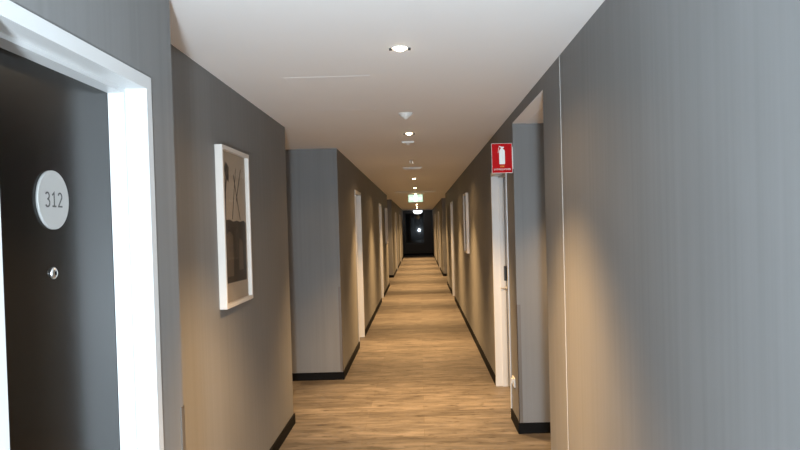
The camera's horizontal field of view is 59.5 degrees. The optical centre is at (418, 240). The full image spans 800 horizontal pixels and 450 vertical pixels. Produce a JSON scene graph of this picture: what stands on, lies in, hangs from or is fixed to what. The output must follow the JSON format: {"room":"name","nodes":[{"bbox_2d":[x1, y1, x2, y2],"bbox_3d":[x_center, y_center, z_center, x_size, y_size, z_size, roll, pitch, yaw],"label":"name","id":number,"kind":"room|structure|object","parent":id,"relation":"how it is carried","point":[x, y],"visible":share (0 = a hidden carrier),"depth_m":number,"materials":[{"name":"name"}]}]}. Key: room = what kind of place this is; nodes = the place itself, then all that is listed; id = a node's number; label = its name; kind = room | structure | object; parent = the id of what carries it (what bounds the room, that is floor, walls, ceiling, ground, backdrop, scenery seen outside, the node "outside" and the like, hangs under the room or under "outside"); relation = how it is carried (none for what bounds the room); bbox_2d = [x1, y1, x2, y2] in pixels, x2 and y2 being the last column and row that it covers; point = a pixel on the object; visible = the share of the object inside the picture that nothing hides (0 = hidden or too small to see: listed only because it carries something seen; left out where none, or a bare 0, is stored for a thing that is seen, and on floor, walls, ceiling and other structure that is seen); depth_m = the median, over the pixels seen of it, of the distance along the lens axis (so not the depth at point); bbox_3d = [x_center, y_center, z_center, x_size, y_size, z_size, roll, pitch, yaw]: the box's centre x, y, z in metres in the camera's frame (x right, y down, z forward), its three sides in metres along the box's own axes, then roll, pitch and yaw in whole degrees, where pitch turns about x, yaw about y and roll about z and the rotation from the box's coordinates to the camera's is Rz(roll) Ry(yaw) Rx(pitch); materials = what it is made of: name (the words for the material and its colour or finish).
{"room":"hotel corridor","nodes":[
{"label":"hotel corridor","id":0,"kind":"room"},
{"bbox_2d":[10,0,403,449],"bbox_3d":[-1.504,0.051,17.655,1.370,2.400,39.700,-2,1,0],"label":"wall","id":1,"kind":"structure","parent":0,"point":[230,370],"depth_m":3.99,"materials":[{"name":"grey paint"}]},
{"bbox_2d":[0,0,163,449],"bbox_3d":[-0.901,0.532,1.808,0.158,2.070,0.867,-2,1,0],"label":"door","id":2,"kind":"structure","parent":1,"relation":"in","point":[80,353],"depth_m":1.92,"materials":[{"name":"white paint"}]},
{"bbox_2d":[181,406,185,449],"bbox_3d":[-0.828,1.027,2.455,0.029,0.890,0.029,-2,1,0],"label":"trim","id":3,"kind":"structure","parent":1,"relation":"attached to","point":[182,407],"depth_m":2.44,"materials":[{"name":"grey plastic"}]},
{"bbox_2d":[214,144,252,309],"bbox_3d":[-1.040,-0.075,3.964,0.040,0.870,0.580,-2,1,0],"label":"framed picture","id":4,"kind":"object","parent":1,"relation":"attached to","point":[231,165],"visible":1,"depth_m":3.92,"materials":[{"name":"white wood"}]},
{"bbox_2d":[223,150,248,302],"bbox_3d":[-1.050,-0.075,3.964,0.017,0.826,0.536,-2,1,0],"label":"print","id":5,"kind":"object","parent":4,"relation":"attached to","point":[235,162],"depth_m":3.98,"materials":[{"name":"beige paper"}]},
{"bbox_2d":[270,254,404,449],"bbox_3d":[-1.392,1.208,17.679,1.232,0.080,39.700,-2,1,0],"label":"baseboard","id":6,"kind":"structure","parent":1,"relation":"attached to","point":[283,435],"depth_m":7.27,"materials":[{"name":"black wood"}]},
{"bbox_2d":[338,286,343,371],"bbox_3d":[-0.813,0.925,7.282,0.029,0.890,0.029,-2,1,0],"label":"trim","id":7,"kind":"structure","parent":1,"relation":"attached to","point":[339,287],"depth_m":7.27,"materials":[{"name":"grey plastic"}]},
{"bbox_2d":[355,190,364,340],"bbox_3d":[-0.886,0.368,9.620,0.158,2.070,0.900,-2,1,0],"label":"door","id":8,"kind":"structure","parent":1,"relation":"in","point":[358,218],"depth_m":10.03,"materials":[{"name":"white paint"}]},
{"bbox_2d":[379,203,383,297],"bbox_3d":[-0.886,0.253,15.109,0.158,2.070,0.880,-2,1,0],"label":"door","id":9,"kind":"structure","parent":1,"relation":"in","point":[380,209],"depth_m":15.51,"materials":[{"name":"white paint"}]},
{"bbox_2d":[385,208,387,243],"bbox_3d":[-0.810,-0.358,17.446,0.040,0.870,0.580,-2,1,0],"label":"framed picture","id":10,"kind":"object","parent":1,"relation":"attached to","point":[386,215],"visible":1,"depth_m":17.16,"materials":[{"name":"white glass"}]},
{"bbox_2d":[395,212,397,268],"bbox_3d":[-0.886,0.039,25.306,0.158,2.070,0.880,-2,1,0],"label":"door","id":11,"kind":"structure","parent":1,"relation":"in","point":[395,212],"depth_m":25.70,"materials":[{"name":"white paint"}]},
{"bbox_2d":[169,0,604,210],"bbox_3d":[-0.025,-1.289,17.627,4.400,0.200,40.000,-2,1,0],"label":"ceiling","id":12,"kind":"structure","parent":0,"point":[469,65],"depth_m":3.48,"materials":[{"name":"paint"}]},
{"bbox_2d":[284,75,380,110],"bbox_3d":[-0.502,-0.897,4.342,0.470,0.001,1.100,-2,1,0],"label":"access hatch","id":13,"kind":"object","parent":12,"relation":"attached to","point":[331,93],"visible":1,"depth_m":4.24,"materials":[{"name":"paint"}]},
{"bbox_2d":[389,45,410,51],"bbox_3d":[-0.088,-0.899,3.222,0.084,0.057,0.084,-1,2,41],"label":"recessed light","id":14,"kind":"object","parent":12,"relation":"in","point":[399,48],"visible":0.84,"depth_m":3.21,"materials":[{"name":"white plastic"}]},
{"bbox_2d":[399,112,412,118],"bbox_3d":[-0.097,-0.903,5.102,0.104,0.044,0.104,-2,1,0],"label":"smoke detector","id":15,"kind":"object","parent":12,"relation":"attached to","point":[405,115],"visible":1,"depth_m":5.07,"materials":[{"name":"white plastic"}]},
{"bbox_2d":[402,141,413,144],"bbox_3d":[-0.107,-0.946,6.842,0.120,0.030,0.120,-2,1,0],"label":"ceiling sensor","id":16,"kind":"object","parent":12,"relation":"attached to","point":[403,142],"visible":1,"depth_m":6.78,"materials":[{"name":"white plastic"}]},
{"bbox_2d":[403,167,421,169],"bbox_3d":[-0.092,-1.020,9.931,0.270,0.012,0.200,-2,1,0],"label":"ceiling vent","id":17,"kind":"object","parent":12,"relation":"in","point":[403,167],"visible":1,"depth_m":9.86,"materials":[{"name":"white plastic"}]},
{"bbox_2d":[394,191,435,192],"bbox_3d":[-0.092,-1.166,16.879,1.000,0.012,0.150,-2,1,0],"label":"ceiling vent","id":18,"kind":"object","parent":12,"relation":"in","point":[412,191],"visible":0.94,"depth_m":16.81,"materials":[{"name":"white plastic"}]},
{"bbox_2d":[408,193,422,202],"bbox_3d":[-0.089,-1.084,17.979,0.380,0.222,0.065,-2,1,0],"label":"exit sign","id":19,"kind":"object","parent":12,"relation":"hanging from","point":[416,197],"visible":1,"depth_m":17.95,"materials":[{"name":"white plastic"}]},
{"bbox_2d":[413,210,421,213],"bbox_3d":[-0.069,-1.482,36.677,0.520,0.210,0.520,-2,1,0],"label":"ceiling lamp","id":20,"kind":"object","parent":12,"relation":"attached to","point":[414,211],"visible":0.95,"depth_m":36.48,"materials":[{"name":"white glass"}]},
{"bbox_2d":[279,255,550,449],"bbox_3d":[0.044,1.259,17.680,4.400,0.100,40.000,-2,1,0],"label":"floor","id":21,"kind":"structure","parent":0,"point":[418,378],"depth_m":6.71,"materials":[{"name":"brown wood"}]},
{"bbox_2d":[403,210,432,253],"bbox_3d":[0.010,-0.407,37.575,4.400,2.400,0.150,-2,1,0],"label":"wall","id":22,"kind":"structure","parent":0,"point":[427,246],"depth_m":37.51,"materials":[{"name":"black paint"}]},
{"bbox_2d":[405,212,423,243],"bbox_3d":[-0.231,-0.645,37.550,1.010,1.650,0.070,-2,1,0],"label":"window","id":23,"kind":"structure","parent":22,"relation":"in","point":[414,223],"depth_m":37.54,"materials":[{"name":"black glass"}]},
{"bbox_2d":[405,253,432,254],"bbox_3d":[-0.016,0.755,37.518,1.521,0.080,0.012,-2,1,0],"label":"baseboard","id":24,"kind":"structure","parent":22,"relation":"attached to","point":[419,253],"depth_m":37.51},
{"bbox_2d":[513,90,542,123],"bbox_3d":[1.262,-0.870,4.568,1.134,0.010,1.270,-2,1,0],"label":"ceiling","id":25,"kind":"structure","parent":0,"point":[533,113],"depth_m":4.74,"materials":[{"name":"paint"}]},
{"bbox_2d":[432,0,799,449],"bbox_3d":[1.467,-0.029,17.653,1.485,2.400,39.700,-2,1,0],"label":"wall","id":26,"kind":"structure","parent":0,"point":[679,129],"depth_m":2.12,"materials":[{"name":"grey paint"}]},
{"bbox_2d":[438,211,439,267],"bbox_3d":[0.800,-0.006,25.305,0.158,2.070,0.880,-2,1,0],"label":"door","id":27,"kind":"structure","parent":26,"relation":"in","point":[438,211],"depth_m":25.70,"materials":[{"name":"white paint"}]},
{"bbox_2d":[450,201,454,295],"bbox_3d":[0.800,0.207,15.108,0.158,2.070,0.880,-2,1,0],"label":"door","id":28,"kind":"structure","parent":26,"relation":"in","point":[451,203],"depth_m":15.50,"materials":[{"name":"white paint"}]},
{"bbox_2d":[463,193,469,253],"bbox_3d":[0.694,-0.250,10.307,0.040,0.870,0.580,-2,1,0],"label":"framed picture","id":29,"kind":"object","parent":26,"relation":"attached to","point":[465,195],"visible":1,"depth_m":10.03,"materials":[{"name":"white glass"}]},
{"bbox_2d":[464,196,466,250],"bbox_3d":[0.704,-0.250,10.307,0.017,0.826,0.536,-2,1,0],"label":"print","id":30,"kind":"object","parent":29,"relation":"attached to","point":[465,197],"depth_m":10.47,"materials":[{"name":"beige paper"}]},
{"bbox_2d":[433,254,550,433],"bbox_3d":[1.318,1.135,17.678,1.147,0.080,39.700,-2,1,0],"label":"baseboard","id":31,"kind":"structure","parent":26,"relation":"attached to","point":[536,427],"depth_m":5.46,"materials":[{"name":"black wood"}]},
{"bbox_2d":[491,172,511,407],"bbox_3d":[0.800,0.393,6.230,0.158,2.070,1.160,-2,1,0],"label":"door","id":32,"kind":"structure","parent":26,"relation":"in","point":[498,180],"depth_m":6.76,"materials":[{"name":"white paint"}]},
{"bbox_2d":[491,143,512,172],"bbox_3d":[0.622,-0.613,5.233,0.159,0.222,0.024,-2,1,0],"label":"sign","id":33,"kind":"object","parent":26,"relation":"attached to","point":[501,153],"visible":1,"depth_m":5.23,"materials":[{"name":"red plastic"}]},
{"bbox_2d":[511,376,514,387],"bbox_3d":[0.738,1.111,5.495,0.020,0.072,0.116,-2,1,0],"label":"power outlet","id":34,"kind":"object","parent":26,"relation":"attached to","point":[512,378],"visible":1,"depth_m":5.48,"materials":[{"name":"white plastic"}]},
{"bbox_2d":[516,304,522,422],"bbox_3d":[0.755,0.925,5.252,0.029,0.890,0.029,-2,1,0],"label":"trim","id":35,"kind":"structure","parent":26,"relation":"attached to","point":[518,310],"depth_m":5.24,"materials":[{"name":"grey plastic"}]},
{"bbox_2d":[559,55,568,449],"bbox_3d":[0.723,0.248,3.476,0.002,2.319,0.006,-2,1,0],"label":"trim","id":36,"kind":"structure","parent":26,"relation":"attached to","point":[559,55],"depth_m":3.47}
]}

